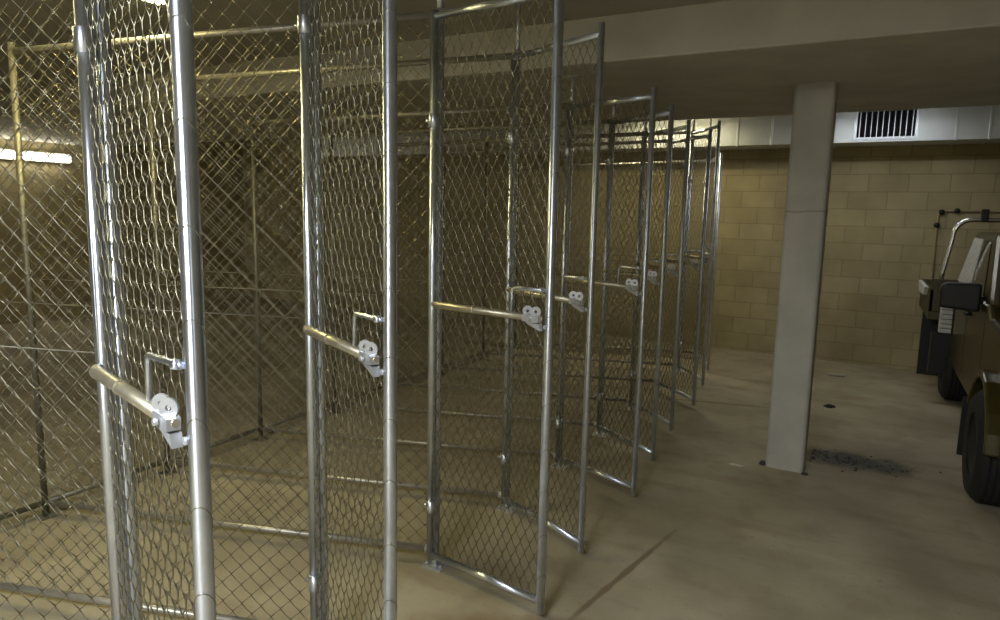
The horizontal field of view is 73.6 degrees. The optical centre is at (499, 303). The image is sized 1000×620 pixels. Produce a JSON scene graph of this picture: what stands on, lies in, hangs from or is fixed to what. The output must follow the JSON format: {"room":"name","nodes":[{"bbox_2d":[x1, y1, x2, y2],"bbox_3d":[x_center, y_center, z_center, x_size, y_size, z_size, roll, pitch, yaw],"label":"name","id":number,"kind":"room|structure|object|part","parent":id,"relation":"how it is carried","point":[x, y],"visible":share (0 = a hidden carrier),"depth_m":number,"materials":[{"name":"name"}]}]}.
{"room":"parking garage storage","nodes":[
{"label":"parking garage storage","id":0,"kind":"room"},
{"bbox_2d":[0,138,246,324],"bbox_3d":[-8.248,-0.948,7.471,0.200,3.400,13.100,5,9,28],"label":"wall","id":1,"kind":"structure","parent":0,"point":[13,189],"depth_m":10.54,"materials":[{"name":"brick"}]},
{"bbox_2d":[0,149,70,163],"bbox_3d":[-7.048,-2.069,9.138,0.130,0.140,2.300,5,9,28],"label":"wall light","id":2,"kind":"object","parent":1,"relation":"attached to","point":[4,154],"visible":0.69,"depth_m":9.70,"materials":[{"name":"white plastic"}]},
{"bbox_2d":[235,138,300,141],"bbox_3d":[0.991,-2.397,8.044,15.200,0.150,2.885,5,9,28],"label":"ceiling","id":3,"kind":"structure","parent":0,"point":[283,139],"depth_m":12.37,"materials":[{"name":"concrete"}]},
{"bbox_2d":[322,105,999,158],"bbox_3d":[2.300,-2.176,8.602,12.000,0.383,0.526,5,9,28],"label":"air duct","id":4,"kind":"object","parent":3,"relation":"hanging from","point":[972,124],"visible":0.5,"depth_m":7.56,"materials":[{"name":"metal"}]},
{"bbox_2d":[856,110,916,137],"bbox_3d":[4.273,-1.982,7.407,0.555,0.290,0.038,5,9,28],"label":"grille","id":5,"kind":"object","parent":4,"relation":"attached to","point":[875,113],"depth_m":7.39,"materials":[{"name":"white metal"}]},
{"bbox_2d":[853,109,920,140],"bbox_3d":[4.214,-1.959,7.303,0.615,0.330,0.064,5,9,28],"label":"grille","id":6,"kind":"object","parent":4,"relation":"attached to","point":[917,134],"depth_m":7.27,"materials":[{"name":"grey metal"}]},
{"bbox_2d":[0,0,728,92],"bbox_3d":[-2.749,-1.505,1.302,15.200,0.250,7.793,5,9,28],"label":"ceiling","id":7,"kind":"structure","parent":0,"point":[573,9],"depth_m":4.14,"materials":[{"name":"concrete"}]},
{"bbox_2d":[147,0,168,7],"bbox_3d":[-2.059,-1.548,2.989,0.097,0.092,1.250,5,9,28],"label":"ceiling light","id":8,"kind":"object","parent":7,"relation":"attached to","point":[158,2],"visible":0.43,"depth_m":3.49,"materials":[{"name":"white plastic"}]},
{"bbox_2d":[0,0,999,145],"bbox_3d":[-0.291,-1.933,5.761,15.200,0.505,2.522,5,9,28],"label":"beam","id":9,"kind":"structure","parent":7,"relation":"attached to","point":[731,58],"depth_m":4.18,"materials":[{"name":"concrete"}]},
{"bbox_2d":[0,296,999,619],"bbox_3d":[-1.537,1.282,4.030,15.200,0.200,13.100,5,9,28],"label":"floor","id":10,"kind":"structure","parent":0,"point":[701,536],"depth_m":4.04,"materials":[{"name":"concrete"}]},
{"bbox_2d":[0,0,216,619],"bbox_3d":[-2.074,0.021,1.797,3.074,2.880,0.772,2,8,5],"label":"cage","id":11,"kind":"object","parent":10,"relation":"on","point":[91,32],"visible":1,"depth_m":1.60,"materials":[{"name":"metal"}]},
{"bbox_3d":[-1.028,0.043,1.802,0.040,2.864,0.040,5,9,28],"label":"post","id":12,"kind":"part","parent":11,"relation":"part of","materials":[{"name":"silver metal"}]},
{"bbox_3d":[-0.825,0.186,1.550,0.040,2.615,0.685,-6,11,-44],"label":"door","id":13,"kind":"part","parent":11,"relation":"part of","materials":[{"name":"silver metal"}]},
{"bbox_3d":[-0.814,0.185,1.539,0.043,2.500,0.655,-6,11,-44],"label":"door","id":14,"kind":"part","parent":11,"relation":"part of","materials":[{"name":"silver metal"}]},
{"bbox_2d":[0,0,397,619],"bbox_3d":[-1.739,-0.057,2.425,3.005,2.880,0.759,2,8,7],"label":"cage","id":15,"kind":"object","parent":10,"relation":"on","point":[308,25],"visible":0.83,"depth_m":2.34,"materials":[{"name":"metal"}]},
{"bbox_3d":[-1.810,1.250,2.855,2.235,0.034,0.034,3,8,11],"label":"rail","id":16,"kind":"part","parent":15,"relation":"part of","materials":[{"name":"silver metal"}]},
{"bbox_3d":[-0.665,-0.038,2.457,0.040,2.864,0.040,5,9,28],"label":"post","id":17,"kind":"part","parent":15,"relation":"part of","materials":[{"name":"silver metal"}]},
{"bbox_3d":[-0.502,0.107,2.172,0.040,2.615,0.685,-4,10,-35],"label":"door","id":18,"kind":"part","parent":15,"relation":"part of","materials":[{"name":"silver metal"}]},
{"bbox_3d":[-0.492,0.107,2.159,0.043,2.500,0.655,-4,10,-35],"label":"door","id":19,"kind":"part","parent":15,"relation":"part of","materials":[{"name":"silver metal"}]},
{"bbox_2d":[0,0,563,615],"bbox_3d":[-1.317,-0.148,3.159,3.134,2.880,0.779,2,8,3],"label":"cage","id":20,"kind":"object","parent":10,"relation":"on","point":[435,561],"visible":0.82,"depth_m":3.08,"materials":[{"name":"metal"}]},
{"bbox_3d":[-2.738,1.155,3.409,0.033,0.033,0.780,5,9,28],"label":"rail","id":21,"kind":"part","parent":20,"relation":"part of","materials":[{"name":"silver metal"}]},
{"bbox_3d":[-2.525,-0.069,3.587,0.090,2.555,0.080,5,9,28],"label":"post","id":22,"kind":"part","parent":20,"relation":"part of","materials":[{"name":"silver metal"}]},
{"bbox_3d":[-1.381,-1.289,3.198,2.236,0.134,0.034,3,8,11],"label":"rail","id":23,"kind":"part","parent":20,"relation":"part of","materials":[{"name":"silver metal"}]},
{"bbox_3d":[-1.434,1.166,3.534,2.235,0.034,0.034,3,8,11],"label":"rail","id":24,"kind":"part","parent":20,"relation":"part of","materials":[{"name":"silver metal"}]},
{"bbox_3d":[-0.320,1.292,3.329,0.110,0.022,0.090,5,9,28],"label":"foot plate","id":25,"kind":"part","parent":20,"relation":"part of","materials":[{"name":"metal"}]},
{"bbox_3d":[-0.290,-0.123,3.135,0.040,2.864,0.040,5,9,28],"label":"post","id":26,"kind":"part","parent":20,"relation":"part of","materials":[{"name":"silver metal"}]},
{"bbox_3d":[-0.056,0.015,2.918,0.685,2.615,0.040,7,10,36],"label":"door","id":27,"kind":"part","parent":20,"relation":"part of","materials":[{"name":"silver metal"}]},
{"bbox_3d":[-0.043,0.014,2.908,0.655,2.500,0.043,7,10,36],"label":"door","id":28,"kind":"part","parent":20,"relation":"part of","materials":[{"name":"silver metal"}]},
{"bbox_2d":[18,1,604,553],"bbox_3d":[-0.995,-0.224,3.761,3.017,2.880,0.758,2,8,6],"label":"cage","id":29,"kind":"object","parent":10,"relation":"on","point":[575,301],"visible":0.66,"depth_m":3.74,"materials":[{"name":"metal"}]},
{"bbox_3d":[-2.369,1.072,4.074,0.033,0.033,0.750,5,9,28],"label":"rail","id":30,"kind":"part","parent":29,"relation":"part of","materials":[{"name":"silver metal"}]},
{"bbox_3d":[-2.164,-0.140,4.240,0.090,2.535,0.080,5,9,28],"label":"post","id":31,"kind":"part","parent":29,"relation":"part of","materials":[{"name":"silver metal"}]},
{"bbox_3d":[-1.021,-1.351,3.853,2.236,0.134,0.034,3,8,11],"label":"rail","id":32,"kind":"part","parent":29,"relation":"part of","materials":[{"name":"silver metal"}]},
{"bbox_3d":[-1.073,1.084,4.186,2.235,0.034,0.034,3,8,11],"label":"rail","id":33,"kind":"part","parent":29,"relation":"part of","materials":[{"name":"silver metal"}]},
{"bbox_3d":[0.041,1.211,3.981,0.110,0.022,0.090,5,9,28],"label":"foot plate","id":34,"kind":"part","parent":29,"relation":"part of","materials":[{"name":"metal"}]},
{"bbox_3d":[0.072,-0.204,3.787,0.032,2.864,0.032,5,9,28],"label":"post","id":35,"kind":"part","parent":29,"relation":"part of","materials":[{"name":"silver metal"}]},
{"bbox_3d":[0.245,-0.050,3.511,0.033,2.595,0.677,-5,10,-37],"label":"door","id":36,"kind":"part","parent":29,"relation":"part of","materials":[{"name":"silver metal"}]},
{"bbox_3d":[0.254,-0.050,3.499,0.035,2.480,0.651,-5,10,-37],"label":"door","id":37,"kind":"part","parent":29,"relation":"part of","materials":[{"name":"silver metal"}]},
{"bbox_2d":[154,75,656,496],"bbox_3d":[-0.618,-0.183,4.466,3.062,2.625,0.782,2,8,5],"label":"cage","id":38,"kind":"object","parent":10,"relation":"on","point":[631,286],"visible":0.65,"depth_m":4.46,"materials":[{"name":"metal"}]},
{"bbox_3d":[-2.002,0.989,4.737,0.033,0.033,0.775,5,9,28],"label":"rail","id":39,"kind":"part","parent":38,"relation":"part of","materials":[{"name":"silver metal"}]},
{"bbox_3d":[-1.792,-0.150,4.924,0.090,2.385,0.080,5,9,28],"label":"post","id":40,"kind":"part","parent":38,"relation":"part of","materials":[{"name":"silver metal"}]},
{"bbox_3d":[-0.700,1.000,4.860,2.235,0.034,0.034,3,8,11],"label":"rail","id":41,"kind":"part","parent":38,"relation":"part of","materials":[{"name":"silver metal"}]},
{"bbox_3d":[-0.650,-1.286,4.547,2.236,0.134,0.034,3,8,11],"label":"rail","id":42,"kind":"part","parent":38,"relation":"part of","materials":[{"name":"silver metal"}]},
{"bbox_3d":[0.415,1.127,4.655,0.110,0.022,0.090,5,9,28],"label":"foot plate","id":43,"kind":"part","parent":38,"relation":"part of","materials":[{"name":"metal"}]},
{"bbox_3d":[0.442,-0.162,4.479,0.032,2.609,0.032,5,9,28],"label":"post","id":44,"kind":"part","parent":38,"relation":"part of","materials":[{"name":"silver metal"}]},
{"bbox_3d":[0.470,-1.458,4.301,0.100,0.008,0.080,5,9,28],"label":"cap plate","id":45,"kind":"part","parent":38,"relation":"part of","materials":[{"name":"metal"}]},
{"bbox_3d":[0.636,-0.061,4.211,0.033,2.445,0.677,-6,10,-42],"label":"door","id":46,"kind":"part","parent":38,"relation":"part of","materials":[{"name":"silver metal"}]},
{"bbox_3d":[0.646,-0.062,4.200,0.035,2.330,0.651,-6,10,-42],"label":"door","id":47,"kind":"part","parent":38,"relation":"part of","materials":[{"name":"silver metal"}]},
{"bbox_2d":[255,95,673,460],"bbox_3d":[-0.291,-0.266,5.122,2.953,2.625,0.803,2,8,7],"label":"cage","id":48,"kind":"object","parent":10,"relation":"on","point":[652,278],"visible":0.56,"depth_m":5.11,"materials":[{"name":"metal"}]},
{"bbox_3d":[-1.623,0.903,5.422,0.033,0.033,0.800,5,9,28],"label":"rail","id":49,"kind":"part","parent":48,"relation":"part of","materials":[{"name":"silver metal"}]},
{"bbox_3d":[-1.406,-0.237,5.620,0.090,2.385,0.080,5,9,28],"label":"post","id":50,"kind":"part","parent":48,"relation":"part of","materials":[{"name":"silver metal"}]},
{"bbox_3d":[-0.314,0.913,5.555,2.235,0.034,0.034,3,8,11],"label":"rail","id":51,"kind":"part","parent":48,"relation":"part of","materials":[{"name":"silver metal"}]},
{"bbox_3d":[-0.265,-1.373,5.243,2.236,0.134,0.034,3,8,11],"label":"rail","id":52,"kind":"part","parent":48,"relation":"part of","materials":[{"name":"silver metal"}]},
{"bbox_3d":[0.800,1.040,5.351,0.110,0.022,0.090,5,9,28],"label":"foot plate","id":53,"kind":"part","parent":48,"relation":"part of","materials":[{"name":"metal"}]},
{"bbox_3d":[0.828,-0.249,5.174,0.032,2.609,0.032,5,9,28],"label":"post","id":54,"kind":"part","parent":48,"relation":"part of","materials":[{"name":"silver metal"}]},
{"bbox_3d":[0.856,-1.545,4.997,0.100,0.008,0.080,5,9,28],"label":"cap plate","id":55,"kind":"part","parent":48,"relation":"part of","materials":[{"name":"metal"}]},
{"bbox_3d":[0.957,-0.143,4.862,0.033,2.445,0.677,-3,9,-28],"label":"door","id":56,"kind":"part","parent":48,"relation":"part of","materials":[{"name":"silver metal"}]},
{"bbox_3d":[0.964,-0.144,4.849,0.035,2.330,0.651,-3,9,-28],"label":"door","id":57,"kind":"part","parent":48,"relation":"part of","materials":[{"name":"silver metal"}]},
{"bbox_2d":[334,111,690,430],"bbox_3d":[0.059,-0.354,5.817,2.875,2.625,0.825,2,8,7],"label":"cage","id":58,"kind":"object","parent":10,"relation":"on","point":[671,270],"visible":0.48,"depth_m":5.82,"materials":[{"name":"metal"}]},
{"bbox_3d":[-1.232,0.815,6.127,0.033,0.033,0.820,5,9,28],"label":"rail","id":59,"kind":"part","parent":58,"relation":"part of","materials":[{"name":"silver metal"}]},
{"bbox_3d":[0.081,0.824,6.268,2.235,0.034,0.034,3,8,11],"label":"rail","id":60,"kind":"part","parent":58,"relation":"part of","materials":[{"name":"silver metal"}]},
{"bbox_3d":[0.130,-1.462,5.956,2.236,0.134,0.034,3,8,11],"label":"rail","id":61,"kind":"part","parent":58,"relation":"part of","materials":[{"name":"silver metal"}]},
{"bbox_3d":[1.223,-0.338,5.887,0.032,2.609,0.032,5,9,28],"label":"post","id":62,"kind":"part","parent":58,"relation":"part of","materials":[{"name":"silver metal"}]},
{"bbox_3d":[1.306,-0.230,5.555,0.033,2.445,0.677,-1,8,-19],"label":"door","id":63,"kind":"part","parent":58,"relation":"part of","materials":[{"name":"silver metal"}]},
{"bbox_3d":[1.311,-0.231,5.541,0.035,2.330,0.651,-1,8,-19],"label":"door","id":64,"kind":"part","parent":58,"relation":"part of","materials":[{"name":"silver metal"}]},
{"bbox_2d":[397,121,711,405],"bbox_3d":[0.456,-0.622,6.530,2.870,2.980,0.851,2,8,7],"label":"cage","id":65,"kind":"object","parent":10,"relation":"on","point":[708,136],"visible":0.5,"depth_m":6.54,"materials":[{"name":"metal"}]},
{"bbox_3d":[-0.830,0.725,6.853,0.033,0.033,0.850,5,9,28],"label":"rail","id":66,"kind":"part","parent":65,"relation":"part of","materials":[{"name":"silver metal"}]},
{"bbox_3d":[-0.602,-0.431,7.071,0.090,2.410,0.080,5,9,28],"label":"post","id":67,"kind":"part","parent":65,"relation":"part of","materials":[{"name":"silver metal"}]},
{"bbox_3d":[0.490,0.732,7.007,2.235,0.034,0.034,3,8,11],"label":"rail","id":68,"kind":"part","parent":65,"relation":"part of","materials":[{"name":"silver metal"}]},
{"bbox_3d":[0.540,-1.579,6.691,2.236,0.134,0.034,3,8,11],"label":"rail","id":69,"kind":"part","parent":65,"relation":"part of","materials":[{"name":"silver metal"}]},
{"bbox_3d":[1.636,-0.606,6.602,0.032,2.964,0.032,5,9,28],"label":"post","id":70,"kind":"part","parent":65,"relation":"part of","materials":[{"name":"silver metal"}]},
{"bbox_3d":[1.712,-0.335,6.275,0.035,2.355,0.651,-1,8,-18],"label":"door","id":71,"kind":"part","parent":65,"relation":"part of","materials":[{"name":"silver metal"}]},
{"bbox_3d":[1.708,-0.335,6.290,0.033,2.470,0.677,-1,8,-18],"label":"door","id":72,"kind":"part","parent":65,"relation":"part of","materials":[{"name":"silver metal"}]},
{"bbox_2d":[443,119,720,384],"bbox_3d":[0.819,-0.717,7.284,2.770,2.980,0.880,2,8,7],"label":"cage","id":73,"kind":"object","parent":10,"relation":"on","point":[693,132],"visible":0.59,"depth_m":7.33,"materials":[{"name":"metal"}]},
{"bbox_3d":[-0.413,0.631,7.605,0.033,0.033,0.880,5,9,28],"label":"rail","id":74,"kind":"part","parent":73,"relation":"part of","materials":[{"name":"silver metal"}]},
{"bbox_3d":[-0.176,-0.616,7.824,0.090,2.590,0.080,5,9,28],"label":"post","id":75,"kind":"part","parent":73,"relation":"part of","materials":[{"name":"silver metal"}]},
{"bbox_3d":[0.914,0.636,7.773,2.235,0.034,0.034,3,8,11],"label":"rail","id":76,"kind":"part","parent":73,"relation":"part of","materials":[{"name":"silver metal"}]},
{"bbox_3d":[0.968,-1.853,7.432,2.236,0.134,0.034,3,8,11],"label":"rail","id":77,"kind":"part","parent":73,"relation":"part of","materials":[{"name":"silver metal"}]},
{"bbox_3d":[2.060,-0.702,7.367,0.032,2.964,0.032,5,9,28],"label":"post","id":78,"kind":"part","parent":73,"relation":"part of","materials":[{"name":"silver metal"}]},
{"bbox_3d":[2.078,-0.520,7.015,0.035,2.535,0.651,0,8,-7],"label":"door","id":79,"kind":"part","parent":73,"relation":"part of","materials":[{"name":"silver metal"}]},
{"bbox_3d":[2.076,-0.519,7.030,0.033,2.650,0.677,0,8,-7],"label":"door","id":80,"kind":"part","parent":73,"relation":"part of","materials":[{"name":"silver metal"}]},
{"bbox_2d":[485,119,722,369],"bbox_3d":[1.177,-0.807,7.995,2.631,2.980,0.831,2,8,9],"label":"cage","id":81,"kind":"object","parent":10,"relation":"on","point":[710,120],"visible":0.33,"depth_m":8.08,"materials":[{"name":"metal"}]},
{"bbox_3d":[0.217,-0.586,8.553,0.090,2.350,0.080,5,9,28],"label":"post","id":82,"kind":"part","parent":81,"relation":"part of","materials":[{"name":"silver metal"}]},
{"bbox_3d":[1.310,0.547,8.486,2.235,0.034,0.034,3,8,11],"label":"rail","id":83,"kind":"part","parent":81,"relation":"part of","materials":[{"name":"silver metal"}]},
{"bbox_3d":[1.358,-1.704,8.178,2.236,0.134,0.034,3,8,11],"label":"rail","id":84,"kind":"part","parent":81,"relation":"part of","materials":[{"name":"silver metal"}]},
{"bbox_3d":[2.407,-0.490,7.757,0.033,2.410,0.677,2,8,4],"label":"door","id":85,"kind":"part","parent":81,"relation":"part of","materials":[{"name":"silver metal"}]},
{"bbox_3d":[2.406,-0.491,7.742,0.035,2.295,0.651,2,8,4],"label":"door","id":86,"kind":"part","parent":81,"relation":"part of","materials":[{"name":"silver metal"}]},
{"bbox_2d":[765,82,837,472],"bbox_3d":[2.081,-0.148,4.630,0.250,2.625,0.260,5,9,28],"label":"column","id":87,"kind":"structure","parent":10,"relation":"on","point":[815,104],"depth_m":4.51,"materials":[{"name":"grey concrete"}]},
{"bbox_2d":[823,404,834,407],"bbox_3d":[3.100,0.958,6.294,0.106,0.028,0.076,5,9,28],"label":"clod","id":88,"kind":"object","parent":10,"relation":"on","point":[825,405],"visible":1,"depth_m":6.27,"materials":[{"name":"black soil"}]},
{"bbox_2d":[827,373,844,376],"bbox_3d":[3.790,0.801,7.539,0.180,0.030,0.040,5,8,23],"label":"lump","id":89,"kind":"object","parent":10,"relation":"on","point":[828,374],"visible":1,"depth_m":7.53,"materials":[{"name":"concrete"}]},
{"bbox_2d":[809,449,941,476],"bbox_3d":[2.685,1.163,4.800,0.836,0.008,0.486,5,9,28],"label":"grit","id":90,"kind":"object","parent":10,"relation":"on","point":[825,455],"visible":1,"depth_m":4.88,"materials":[{"name":"grey gravel"}]},
{"bbox_2d":[916,209,999,506],"bbox_3d":[4.561,0.232,5.008,2.270,1.875,4.937,5,9,28],"label":"vehicle","id":91,"kind":"object","parent":10,"relation":"on","point":[964,357],"visible":1,"depth_m":4.96,"materials":[{"name":"green paint"}]},
{"bbox_2d":[919,279,958,373],"bbox_3d":[5.385,0.227,6.564,2.175,0.900,1.435,5,9,28],"label":"tray","id":92,"kind":"object","parent":91,"relation":"on","point":[936,330],"depth_m":6.48,"materials":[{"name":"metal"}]},
{"bbox_2d":[938,282,981,311],"bbox_3d":[3.433,-0.056,4.997,0.255,0.208,0.140,5,9,28],"label":"mirror","id":93,"kind":"object","parent":91,"relation":"attached to","point":[965,296],"depth_m":4.94,"materials":[{"name":"black plastic"}]},
{"bbox_3d":[3.784,0.076,5.417,0.048,0.027,0.160,5,9,28],"label":"door handle","id":94,"kind":"part","parent":91,"relation":"part of","materials":[{"name":"black plastic"}]},
{"bbox_3d":[4.163,-0.372,5.893,0.098,0.405,0.870,5,9,28],"label":"door glass","id":95,"kind":"part","parent":91,"relation":"part of","materials":[{"name":"clear glass"}]},
{"bbox_3d":[3.819,-0.294,5.271,0.094,0.385,0.920,5,9,28],"label":"door glass","id":96,"kind":"part","parent":91,"relation":"part of","materials":[{"name":"black"}]},
{"bbox_2d":[243,140,999,369],"bbox_3d":[1.701,-1.024,9.596,15.600,3.400,0.200,5,9,28],"label":"wall","id":97,"kind":"structure","parent":0,"point":[885,202],"depth_m":8.58,"materials":[{"name":"brick"}]},
{"bbox_2d":[931,208,999,278],"bbox_3d":[5.925,-0.503,7.173,2.210,1.004,0.052,5,9,28],"label":"conduit","id":98,"kind":"object","parent":97,"relation":"attached to","point":[957,210],"visible":0.97,"depth_m":7.62,"materials":[{"name":"grey metal"}]}
]}

